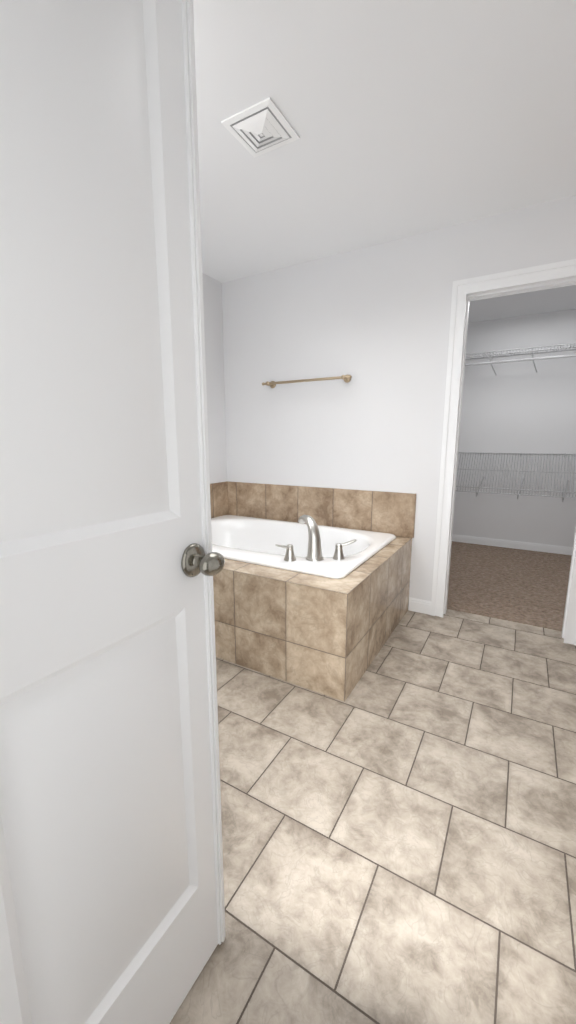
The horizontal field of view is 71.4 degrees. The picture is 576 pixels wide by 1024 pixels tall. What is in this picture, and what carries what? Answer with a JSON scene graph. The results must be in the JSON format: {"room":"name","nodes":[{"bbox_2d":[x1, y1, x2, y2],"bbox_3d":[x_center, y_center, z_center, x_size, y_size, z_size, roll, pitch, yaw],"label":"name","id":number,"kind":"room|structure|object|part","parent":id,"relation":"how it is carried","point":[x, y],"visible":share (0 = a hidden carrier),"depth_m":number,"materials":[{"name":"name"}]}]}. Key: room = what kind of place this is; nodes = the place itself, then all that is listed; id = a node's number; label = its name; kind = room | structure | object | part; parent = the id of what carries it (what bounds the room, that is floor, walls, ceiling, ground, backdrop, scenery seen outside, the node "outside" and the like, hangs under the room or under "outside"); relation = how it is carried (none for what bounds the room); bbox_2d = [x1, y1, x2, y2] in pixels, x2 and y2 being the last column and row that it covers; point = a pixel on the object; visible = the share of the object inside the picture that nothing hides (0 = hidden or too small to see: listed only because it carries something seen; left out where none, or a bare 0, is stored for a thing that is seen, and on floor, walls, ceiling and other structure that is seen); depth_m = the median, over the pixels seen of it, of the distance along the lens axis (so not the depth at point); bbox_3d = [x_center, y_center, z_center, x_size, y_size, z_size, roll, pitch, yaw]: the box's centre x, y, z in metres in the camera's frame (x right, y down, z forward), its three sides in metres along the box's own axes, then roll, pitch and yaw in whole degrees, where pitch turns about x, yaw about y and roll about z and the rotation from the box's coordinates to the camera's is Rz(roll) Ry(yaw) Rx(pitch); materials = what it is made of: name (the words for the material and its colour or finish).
{"room":"bathroom","nodes":[
{"label":"bathroom","id":0,"kind":"room"},
{"bbox_2d":[203,274,226,483],"bbox_3d":[-1.261,-0.448,2.344,0.120,2.440,2.930,6,12,30],"label":"wall","id":1,"kind":"structure","parent":0,"point":[213,327],"depth_m":3.27,"materials":[{"name":"paint"}]},
{"bbox_2d":[210,482,229,517],"bbox_3d":[-0.831,-0.026,3.037,0.010,0.307,1.170,6,12,30],"label":"tile backsplash","id":2,"kind":"structure","parent":1,"relation":"attached to","point":[219,499],"depth_m":3.44,"materials":[{"name":"brown tile"}]},
{"bbox_2d":[170,609,575,1023],"bbox_3d":[0.302,1.003,1.343,4.072,0.060,3.560,6,12,30],"label":"floor","id":3,"kind":"structure","parent":0,"point":[399,835],"depth_m":1.22,"materials":[{"name":"beige tile"}]},
{"bbox_2d":[213,536,411,701],"bbox_3d":[-0.136,0.458,2.716,1.613,0.526,1.184,6,12,30],"label":"tub surround","id":4,"kind":"object","parent":3,"relation":"on","point":[325,636],"visible":0.52,"depth_m":2.01,"materials":[{"name":"tile"}]},
{"bbox_2d":[211,515,395,578],"bbox_3d":[-0.142,0.359,2.767,1.510,0.405,1.006,6,12,30],"label":"bathtub","id":5,"kind":"object","parent":4,"relation":"in","point":[252,540],"visible":0.42,"depth_m":2.94,"materials":[{"name":"white ceramic"}]},
{"bbox_2d":[275,515,356,560],"bbox_3d":[0.154,0.147,2.149,0.336,0.231,0.324,6,12,30],"label":"tub faucet","id":6,"kind":"object","parent":5,"relation":"on","point":[314,552],"visible":1,"depth_m":2.16,"materials":[{"name":"grey metal"}]},
{"bbox_2d":[193,0,575,322],"bbox_3d":[0.856,-1.626,1.835,4.072,0.060,5.760,6,12,30],"label":"ceiling","id":7,"kind":"structure","parent":0,"point":[406,118],"depth_m":1.60,"materials":[{"name":"white paint"}]},
{"bbox_2d":[221,97,299,157],"bbox_3d":[-0.108,-1.548,1.635,0.230,0.023,0.230,6,12,30],"label":"ceiling vent","id":8,"kind":"object","parent":7,"relation":"in","point":[260,128],"visible":1,"depth_m":1.61,"materials":[{"name":"white"}]},
{"bbox_2d":[222,195,575,607],"bbox_3d":[1.204,-0.481,2.525,3.952,2.440,0.126,6,12,30],"label":"wall","id":9,"kind":"structure","parent":0,"point":[373,321],"depth_m":2.77,"materials":[{"name":"paint"}]},
{"bbox_2d":[262,374,351,387],"bbox_3d":[0.130,-0.964,2.952,0.737,0.056,0.083,6,12,30],"label":"towel bar","id":10,"kind":"object","parent":9,"relation":"attached to","point":[345,378],"visible":1,"depth_m":2.90,"materials":[{"name":"beige metal"}]},
{"bbox_2d":[226,481,415,537],"bbox_3d":[0.165,-0.044,3.140,1.626,0.307,0.010,6,12,30],"label":"tile backsplash","id":11,"kind":"structure","parent":9,"relation":"attached to","point":[393,513],"depth_m":3.04,"materials":[{"name":"brown tile"}]},
{"bbox_2d":[408,597,430,614],"bbox_3d":[0.925,0.660,2.814,0.151,0.093,0.013,6,12,30],"label":"baseboard","id":12,"kind":"structure","parent":9,"relation":"attached to","point":[419,605],"depth_m":2.81,"materials":[{"name":"white"}]},
{"bbox_2d":[430,259,575,645],"bbox_3d":[1.392,-0.307,2.443,0.847,2.127,0.161,6,12,30],"label":"door frame","id":13,"kind":"structure","parent":9,"relation":"attached to","point":[465,292],"depth_m":2.45,"materials":[{"name":"white wood"}]},
{"bbox_2d":[447,541,571,630],"bbox_3d":[2.026,0.587,3.634,2.500,0.066,2.200,6,12,30],"label":"floor","id":14,"kind":"structure","parent":0,"point":[529,587],"depth_m":3.37,"materials":[{"name":"brown carpet"}]},
{"bbox_2d":[452,309,575,546],"bbox_3d":[2.551,-0.800,4.296,2.500,2.440,0.120,6,12,30],"label":"wall","id":15,"kind":"structure","parent":0,"point":[518,407],"depth_m":4.25,"materials":[{"name":"paint"}]},
{"bbox_2d":[452,534,572,554],"bbox_3d":[2.517,0.367,4.448,2.260,0.090,0.013,6,12,30],"label":"baseboard","id":16,"kind":"structure","parent":15,"relation":"attached to","point":[565,550],"depth_m":4.45,"materials":[{"name":"white wood"}]},
{"bbox_2d":[456,452,575,501],"bbox_3d":[2.454,-0.379,4.204,2.247,0.475,0.272,6,12,30],"label":"closet shelf","id":17,"kind":"object","parent":15,"relation":"attached to","point":[523,489],"visible":0.62,"depth_m":4.20,"materials":[{"name":"white metal"}]},
{"bbox_2d":[465,343,575,374],"bbox_3d":[2.444,-1.508,3.983,2.247,0.205,0.312,6,12,30],"label":"closet shelf","id":18,"kind":"object","parent":15,"relation":"attached to","point":[523,359],"visible":0.69,"depth_m":3.96,"materials":[{"name":"white metal"}]},
{"bbox_3d":[-0.259,-0.057,0.176,3.832,2.440,0.135,6,12,30],"label":"wall","id":19,"kind":"structure","parent":0,"visible":0},
{"bbox_2d":[0,0,225,1023],"bbox_3d":[-0.294,0.068,0.596,0.167,2.020,0.491,6,12,30],"label":"door","id":20,"kind":"structure","parent":19,"relation":"in","point":[112,909],"depth_m":0.59,"materials":[{"name":"white wood"}]},
{"bbox_3d":[-0.196,0.090,0.770,0.167,0.065,0.060,6,12,30],"label":"left door knob","id":21,"kind":"part","parent":20,"relation":"part of","materials":[{"name":"silver metal"}]}
]}

